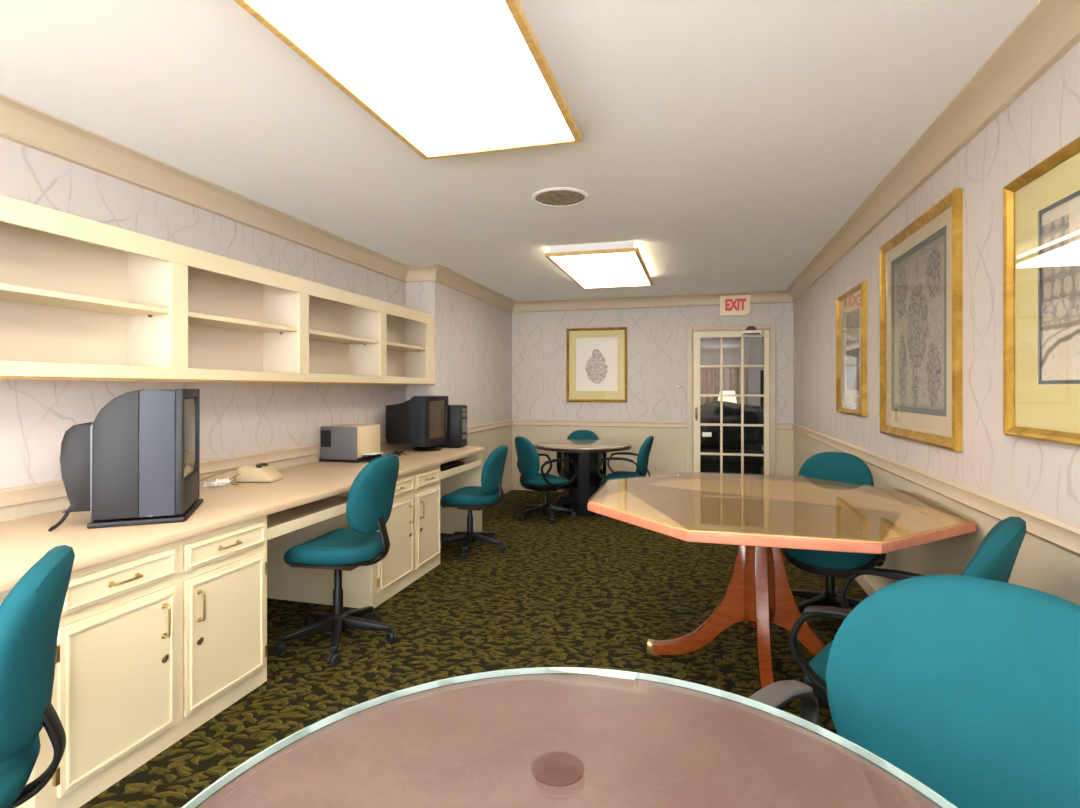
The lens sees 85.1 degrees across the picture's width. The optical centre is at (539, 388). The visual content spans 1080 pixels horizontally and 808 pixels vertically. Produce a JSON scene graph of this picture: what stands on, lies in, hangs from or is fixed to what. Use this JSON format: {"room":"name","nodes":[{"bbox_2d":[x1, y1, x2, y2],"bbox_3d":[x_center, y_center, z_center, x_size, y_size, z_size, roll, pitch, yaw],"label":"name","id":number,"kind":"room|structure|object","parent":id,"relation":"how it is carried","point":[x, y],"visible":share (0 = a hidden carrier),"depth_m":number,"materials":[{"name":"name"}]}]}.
{"room":"office","nodes":[
{"label":"office","id":0,"kind":"room"},
{"bbox_2d":[0,137,404,521],"bbox_3d":[-2.374,0.096,1.907,0.100,2.508,7.840,0,0,15],"label":"wall","id":1,"kind":"structure","parent":0,"point":[237,418],"depth_m":3.24,"materials":[{"name":"paper"}]},
{"bbox_2d":[0,434,386,508],"bbox_3d":[-2.303,0.445,1.940,0.020,0.078,7.740,0,0,15],"label":"trim","id":2,"kind":"structure","parent":1,"relation":"attached to","point":[40,492],"depth_m":3.39,"materials":[{"name":"paint"}]},
{"bbox_2d":[0,195,434,384],"bbox_3d":[-1.790,-0.368,3.275,0.309,0.664,4.885,0,0,15],"label":"bookcase","id":3,"kind":"object","parent":1,"relation":"attached to","point":[81,298],"visible":1,"depth_m":2.88,"materials":[{"name":"beige paint"}]},
{"bbox_2d":[405,281,511,486],"bbox_3d":[-0.873,0.096,6.850,0.410,2.508,2.486,0,0,15],"label":"wall","id":4,"kind":"structure","parent":0,"point":[473,336],"depth_m":6.55,"materials":[{"name":"paper"}]},
{"bbox_2d":[0,0,1079,312],"bbox_3d":[-0.157,-1.091,2.594,3.820,0.134,10.126,0,0,15],"label":"trim","id":5,"kind":"structure","parent":4,"relation":"attached to","point":[1051,28],"depth_m":2.96,"materials":[{"name":"paint"}]},
{"bbox_2d":[79,490,867,807],"bbox_3d":[-0.167,1.400,2.556,4.020,0.100,10.246,0,0,15],"label":"floor","id":6,"kind":"structure","parent":0,"point":[592,591],"depth_m":3.29,"materials":[{"name":"green carpet"}]},
{"bbox_2d":[0,545,74,807],"bbox_3d":[-1.318,0.857,1.175,0.616,0.987,0.602,0,0,-29],"label":"office chair","id":7,"kind":"object","parent":6,"relation":"on","point":[30,613],"visible":1,"depth_m":1.22,"materials":[{"name":"teal fabric"}]},
{"bbox_2d":[16,515,266,807],"bbox_3d":[-1.746,0.964,2.341,0.825,0.773,0.985,0,0,15],"label":"base cabinet","id":8,"kind":"object","parent":6,"relation":"on","point":[154,644],"visible":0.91,"depth_m":2.13,"materials":[{"name":"beige paint"}]},
{"bbox_2d":[0,445,483,592],"bbox_3d":[-1.581,0.557,3.024,0.843,0.037,5.710,0,0,15],"label":"countertop","id":9,"kind":"structure","parent":8,"relation":"on","point":[23,541],"depth_m":2.46,"materials":[{"name":"laminate"}]},
{"bbox_2d":[0,590,10,604],"bbox_3d":[-1.889,0.639,1.346,0.489,0.125,1.006,0,0,15],"label":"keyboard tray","id":10,"kind":"object","parent":9,"relation":"attached to","point":[3,595],"visible":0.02,"depth_m":1.78,"materials":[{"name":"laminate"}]},
{"bbox_2d":[48,389,202,530],"bbox_3d":[-1.727,0.270,2.497,0.460,0.542,0.442,0,0,-22],"label":"monitor","id":11,"kind":"object","parent":9,"relation":"on","point":[138,461],"visible":1,"depth_m":2.33,"materials":[{"name":"grey plastic"}]},
{"bbox_2d":[203,478,230,487],"bbox_3d":[-1.779,0.518,3.241,0.074,0.047,0.134,0,0,15],"label":"plastic wrapping","id":12,"kind":"object","parent":9,"relation":"on","point":[217,482],"visible":1,"depth_m":3.22,"materials":[{"name":"white plastic"}]},
{"bbox_2d":[200,462,282,484],"bbox_3d":[-1.792,0.488,3.260,0.254,0.102,0.722,0,0,37],"label":"telephone","id":13,"kind":"object","parent":9,"relation":"on","point":[255,472],"visible":0.82,"depth_m":3.38,"materials":[{"name":"beige plastic"}]},
{"bbox_2d":[267,491,348,539],"bbox_3d":[-1.381,0.639,3.221,0.489,0.125,0.901,0,0,15],"label":"keyboard tray","id":14,"kind":"object","parent":9,"relation":"attached to","point":[283,522],"visible":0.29,"depth_m":3.10,"materials":[{"name":"laminate"}]},
{"bbox_2d":[319,424,383,462],"bbox_3d":[-1.404,0.408,4.472,0.410,0.262,0.353,0,0,15],"label":"printer","id":15,"kind":"object","parent":9,"relation":"on","point":[353,443],"visible":0.91,"depth_m":4.33,"materials":[{"name":"beige plastic"}]},
{"bbox_2d":[361,453,381,461],"bbox_3d":[-1.248,0.510,4.431,0.088,0.046,0.260,0,0,15],"label":"tray","id":16,"kind":"object","parent":15,"relation":"on","point":[365,457],"depth_m":4.38,"materials":[{"name":"grey plastic"}]},
{"bbox_2d":[387,450,406,455],"bbox_3d":[-1.140,0.512,4.673,0.100,0.043,0.166,0,0,15],"label":"cable tangle","id":17,"kind":"object","parent":9,"relation":"on","point":[398,453],"visible":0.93,"depth_m":4.68,"materials":[{"name":"black plastic"}]},
{"bbox_2d":[386,395,447,450],"bbox_3d":[-1.088,0.299,5.227,0.455,0.480,0.360,0,0,21],"label":"monitor","id":18,"kind":"object","parent":9,"relation":"on","point":[421,422],"visible":1,"depth_m":5.09,"materials":[{"name":"black plastic"}]},
{"bbox_2d":[437,405,466,447],"bbox_3d":[-0.893,0.344,5.464,0.417,0.390,0.170,0,0,15],"label":"computer tower","id":19,"kind":"object","parent":9,"relation":"on","point":[457,414],"visible":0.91,"depth_m":5.35,"materials":[{"name":"black plastic"}]},
{"bbox_2d":[440,454,480,479],"bbox_3d":[-0.890,0.639,5.030,0.489,0.125,0.880,0,0,15],"label":"keyboard tray","id":20,"kind":"object","parent":9,"relation":"attached to","point":[470,462],"visible":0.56,"depth_m":5.07,"materials":[{"name":"laminate"}]},
{"bbox_2d":[440,461,463,470],"bbox_3d":[-0.795,0.644,4.940,0.160,0.030,0.440,0,0,15],"label":"keyboard","id":21,"kind":"object","parent":20,"relation":"on","point":[452,464],"visible":0.63,"depth_m":4.90,"materials":[{"name":"black plastic"}]},
{"bbox_2d":[272,454,398,666],"bbox_3d":[-1.068,0.848,3.167,0.615,1.004,0.608,0,0,14],"label":"office chair","id":22,"kind":"object","parent":6,"relation":"on","point":[370,498],"visible":1,"depth_m":3.03,"materials":[{"name":"teal fabric"}]},
{"bbox_2d":[267,465,440,607],"bbox_3d":[-1.252,0.964,4.162,0.825,0.773,0.980,0,0,15],"label":"base cabinet","id":23,"kind":"object","parent":6,"relation":"on","point":[413,524],"visible":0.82,"depth_m":3.78,"materials":[{"name":"beige paint"}]},
{"bbox_2d":[440,453,481,533],"bbox_3d":[-0.765,0.964,5.471,0.480,0.773,0.030,0,0,15],"label":"end panel","id":24,"kind":"object","parent":6,"relation":"on","point":[452,519],"visible":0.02,"depth_m":5.46,"materials":[{"name":"beige paint"}]},
{"bbox_2d":[440,445,507,558],"bbox_3d":[-0.575,0.911,4.955,0.600,0.879,0.616,0,0,15],"label":"office chair","id":25,"kind":"object","parent":6,"relation":"on","point":[469,498],"visible":0.94,"depth_m":4.83,"materials":[{"name":"teal fabric"}]},
{"bbox_2d":[515,436,577,523],"bbox_3d":[0.038,0.919,6.164,0.601,0.863,0.612,0,0,-29],"label":"office chair","id":26,"kind":"object","parent":6,"relation":"on","point":[528,463],"visible":1,"depth_m":6.01,"materials":[{"name":"teal fabric"}]},
{"bbox_2d":[181,667,956,807],"bbox_3d":[0.042,0.975,0.695,1.156,0.750,1.156,0,0,15],"label":"round table","id":27,"kind":"object","parent":6,"relation":"on","point":[545,740],"visible":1,"depth_m":0.98,"materials":[{"name":"pink glass"}]},
{"bbox_2d":[556,430,606,504],"bbox_3d":[0.513,0.928,6.960,0.612,0.844,0.638,0,0,6],"label":"office chair","id":28,"kind":"object","parent":6,"relation":"on","point":[579,434],"visible":0.34,"depth_m":7.17,"materials":[{"name":"teal fabric"}]},
{"bbox_2d":[534,439,630,515],"bbox_3d":[0.467,0.975,6.463,1.070,0.750,1.070,0,0,15],"label":"round table","id":29,"kind":"object","parent":6,"relation":"on","point":[587,454],"visible":0.98,"depth_m":6.26,"materials":[{"name":"black paint"}]},
{"bbox_2d":[596,436,653,516],"bbox_3d":[0.918,0.923,6.313,0.598,0.853,0.615,0,0,18],"label":"office chair","id":30,"kind":"object","parent":6,"relation":"on","point":[644,452],"visible":0.5,"depth_m":6.12,"materials":[{"name":"teal fabric"}]},
{"bbox_2d":[588,473,975,717],"bbox_3d":[1.066,0.935,2.861,1.570,0.830,1.570,0,0,15],"label":"conference table","id":31,"kind":"object","parent":6,"relation":"on","point":[762,515],"visible":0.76,"depth_m":2.70,"materials":[{"name":"brown wood"}]},
{"bbox_2d":[781,452,885,611],"bbox_3d":[1.741,0.876,3.513,0.617,0.949,0.590,0,0,33],"label":"office chair","id":32,"kind":"object","parent":6,"relation":"on","point":[831,466],"visible":0.35,"depth_m":3.46,"materials":[{"name":"teal fabric"}]},
{"bbox_2d":[789,516,1025,748],"bbox_3d":[1.163,0.862,1.888,0.617,0.976,0.614,0,0,43],"label":"office chair","id":33,"kind":"object","parent":6,"relation":"on","point":[995,557],"visible":0.2,"depth_m":1.76,"materials":[{"name":"teal fabric"}]},
{"bbox_2d":[740,574,1079,807],"bbox_3d":[0.685,0.866,0.967,0.641,0.968,0.712,0,0,-41],"label":"office chair","id":34,"kind":"object","parent":6,"relation":"on","point":[968,686],"visible":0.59,"depth_m":1.15,"materials":[{"name":"teal fabric"}]},
{"bbox_2d":[0,0,1039,300],"bbox_3d":[-0.157,-1.208,2.594,4.020,0.100,10.326,0,0,15],"label":"ceiling","id":35,"kind":"structure","parent":0,"point":[730,141],"depth_m":2.53,"materials":[{"name":"paint"}]},
{"bbox_2d":[234,0,581,159],"bbox_3d":[-0.381,-1.112,1.891,0.745,0.092,1.550,0,0,15],"label":"ceiling light","id":36,"kind":"object","parent":35,"relation":"attached to","point":[447,78],"visible":1,"depth_m":1.95,"materials":[{"name":"white plastic"}]},
{"bbox_2d":[532,187,587,206],"bbox_3d":[0.121,-1.152,3.542,0.336,0.012,0.336,0,0,15],"label":"ceiling speaker","id":37,"kind":"object","parent":35,"relation":"attached to","point":[556,196],"visible":1,"depth_m":3.52,"materials":[{"name":"white plastic"}]},
{"bbox_2d":[545,241,652,288],"bbox_3d":[0.606,-1.112,5.410,0.740,0.092,1.580,0,0,15],"label":"ceiling light","id":38,"kind":"object","parent":35,"relation":"attached to","point":[607,264],"visible":1,"depth_m":5.06,"materials":[{"name":"white plastic"}]},
{"bbox_2d":[550,252,649,287],"bbox_3d":[0.606,-1.075,5.410,0.696,0.006,1.536,0,0,15],"label":"diffuser","id":39,"kind":"object","parent":38,"relation":"attached to","point":[586,269],"depth_m":5.23,"materials":[{"name":"white plastic"}]},
{"bbox_2d":[512,303,793,481],"bbox_3d":[1.379,0.000,7.476,3.610,2.700,0.100,0,0,15],"label":"wall","id":40,"kind":"structure","parent":0,"point":[657,338],"depth_m":7.46,"materials":[{"name":"paper"}]},
{"bbox_2d":[499,482,562,493],"bbox_3d":[0.417,1.300,6.449,2.290,0.100,2.386,0,0,15],"label":"baseboard","id":41,"kind":"structure","parent":40,"relation":"attached to","point":[513,485],"depth_m":7.83,"materials":[{"name":"paint"}]},
{"bbox_2d":[467,419,687,433],"bbox_3d":[0.417,0.445,6.449,2.290,0.078,2.386,0,0,15],"label":"trim","id":42,"kind":"structure","parent":40,"relation":"attached to","point":[601,423],"depth_m":7.51,"materials":[{"name":"paint"}]},
{"bbox_2d":[566,327,626,401],"bbox_3d":[0.729,-0.310,7.581,0.790,0.960,0.036,0,0,15],"label":"framed print","id":43,"kind":"object","parent":40,"relation":"attached to","point":[596,358],"visible":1,"depth_m":7.59,"materials":[{"name":"gold glass"}]},
{"bbox_2d":[693,330,768,474],"bbox_3d":[2.324,0.316,7.161,0.882,2.052,0.103,0,0,15],"label":"door","id":44,"kind":"structure","parent":40,"relation":"in","point":[764,333],"depth_m":7.20,"materials":[{"name":"beige paint"}]},
{"bbox_2d":[702,432,711,436],"bbox_3d":[2.061,0.562,7.258,0.110,0.055,0.004,0,0,15],"label":"paper note","id":45,"kind":"object","parent":44,"relation":"attached to","point":[704,434],"visible":1,"depth_m":7.26,"materials":[{"name":"white paper"}]},
{"bbox_2d":[688,324,775,475],"bbox_3d":[2.336,0.285,7.205,1.020,2.130,0.122,0,0,15],"label":"trim","id":46,"kind":"structure","parent":40,"relation":"attached to","point":[772,331],"depth_m":7.06,"materials":[{"name":"paint"}]},
{"bbox_2d":[741,326,760,334],"bbox_3d":[2.534,-0.705,7.057,0.220,0.109,0.060,0,0,15],"label":"door closer","id":47,"kind":"object","parent":46,"relation":"attached to","point":[750,330],"depth_m":7.04,"materials":[{"name":"silver metal"}]},
{"bbox_2d":[720,295,750,315],"bbox_3d":[2.366,-1.010,7.123,0.350,0.240,0.064,0,0,15],"label":"exit sign","id":48,"kind":"object","parent":40,"relation":"attached to","point":[736,305],"visible":1,"depth_m":7.10,"materials":[{"name":"beige plastic"}]},
{"bbox_2d":[700,337,747,404],"bbox_3d":[2.881,0.000,10.668,2.580,2.700,0.100,0,0,15],"label":"wall","id":49,"kind":"structure","parent":0,"point":[709,347],"depth_m":10.50,"materials":[{"name":"paint"}]},
{"bbox_2d":[794,41,1079,604],"bbox_3d":[1.735,0.096,2.082,0.100,2.508,10.326,0,0,15],"label":"wall","id":50,"kind":"structure","parent":0,"point":[1043,477],"depth_m":2.36,"materials":[{"name":"paper"}]},
{"bbox_2d":[836,281,866,415],"bbox_3d":[2.263,-0.270,4.287,0.036,0.900,0.760,0,0,15],"label":"framed print","id":51,"kind":"object","parent":50,"relation":"attached to","point":[853,302],"visible":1,"depth_m":4.25,"materials":[{"name":"gold glass"}]},
{"bbox_2d":[855,575,878,595],"bbox_3d":[1.590,1.300,2.121,0.200,0.100,10.126,0,0,15],"label":"baseboard","id":52,"kind":"structure","parent":50,"relation":"attached to","point":[864,581],"depth_m":3.88,"materials":[{"name":"paint"}]},
{"bbox_2d":[880,188,962,450],"bbox_3d":[1.918,-0.295,3.018,0.036,1.120,1.070,0,0,15],"label":"framed print","id":53,"kind":"object","parent":50,"relation":"attached to","point":[921,266],"visible":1,"depth_m":2.90,"materials":[{"name":"grey paper"}]},
{"bbox_2d":[776,423,1079,555],"bbox_3d":[1.590,0.445,2.121,0.200,0.078,10.126,0,0,15],"label":"trim","id":54,"kind":"structure","parent":50,"relation":"attached to","point":[1065,535],"depth_m":2.42,"materials":[{"name":"paint"}]},
{"bbox_2d":[1003,136,1079,445],"bbox_3d":[1.548,-0.280,1.653,0.036,0.890,0.920,0,0,15],"label":"framed print","id":55,"kind":"object","parent":50,"relation":"attached to","point":[1041,217],"visible":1,"depth_m":1.90,"materials":[{"name":"gold glass"}]},
{"bbox_3d":[2.416,1.400,8.953,2.380,0.100,3.454,0,0,15],"label":"floor","id":56,"kind":"structure","parent":0,"visible":0},
{"bbox_2d":[700,364,747,404],"bbox_3d":[2.852,0.460,10.520,1.700,1.780,0.100,0,0,15],"label":"drapes","id":57,"kind":"object","parent":56,"relation":"on","point":[709,376],"visible":0.1,"depth_m":10.43,"materials":[{"name":"fabric"}]},
{"bbox_2d":[700,444,761,474],"bbox_3d":[2.608,0.950,9.239,1.640,0.800,0.540,0,0,15],"label":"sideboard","id":58,"kind":"object","parent":56,"relation":"on","point":[706,468],"visible":0.11,"depth_m":8.90,"materials":[{"name":"black wood"}]},
{"bbox_2d":[718,391,736,402],"bbox_3d":[2.917,0.290,9.156,0.300,0.520,0.300,0,0,15],"label":"table lamp","id":59,"kind":"object","parent":58,"relation":"on","point":[728,399],"visible":0.33,"depth_m":9.04,"materials":[{"name":"white"}]},
{"bbox_2d":[700,401,763,472],"bbox_3d":[2.759,0.760,8.266,1.100,1.180,0.500,0,0,15],"label":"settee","id":60,"kind":"object","parent":56,"relation":"on","point":[709,411],"visible":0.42,"depth_m":8.39,"materials":[{"name":"black leather"}]},
{"bbox_2d":[748,337,763,472],"bbox_3d":[3.573,0.010,9.589,0.320,2.680,0.260,0,0,15],"label":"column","id":61,"kind":"structure","parent":56,"relation":"on","point":[755,344],"depth_m":9.50,"materials":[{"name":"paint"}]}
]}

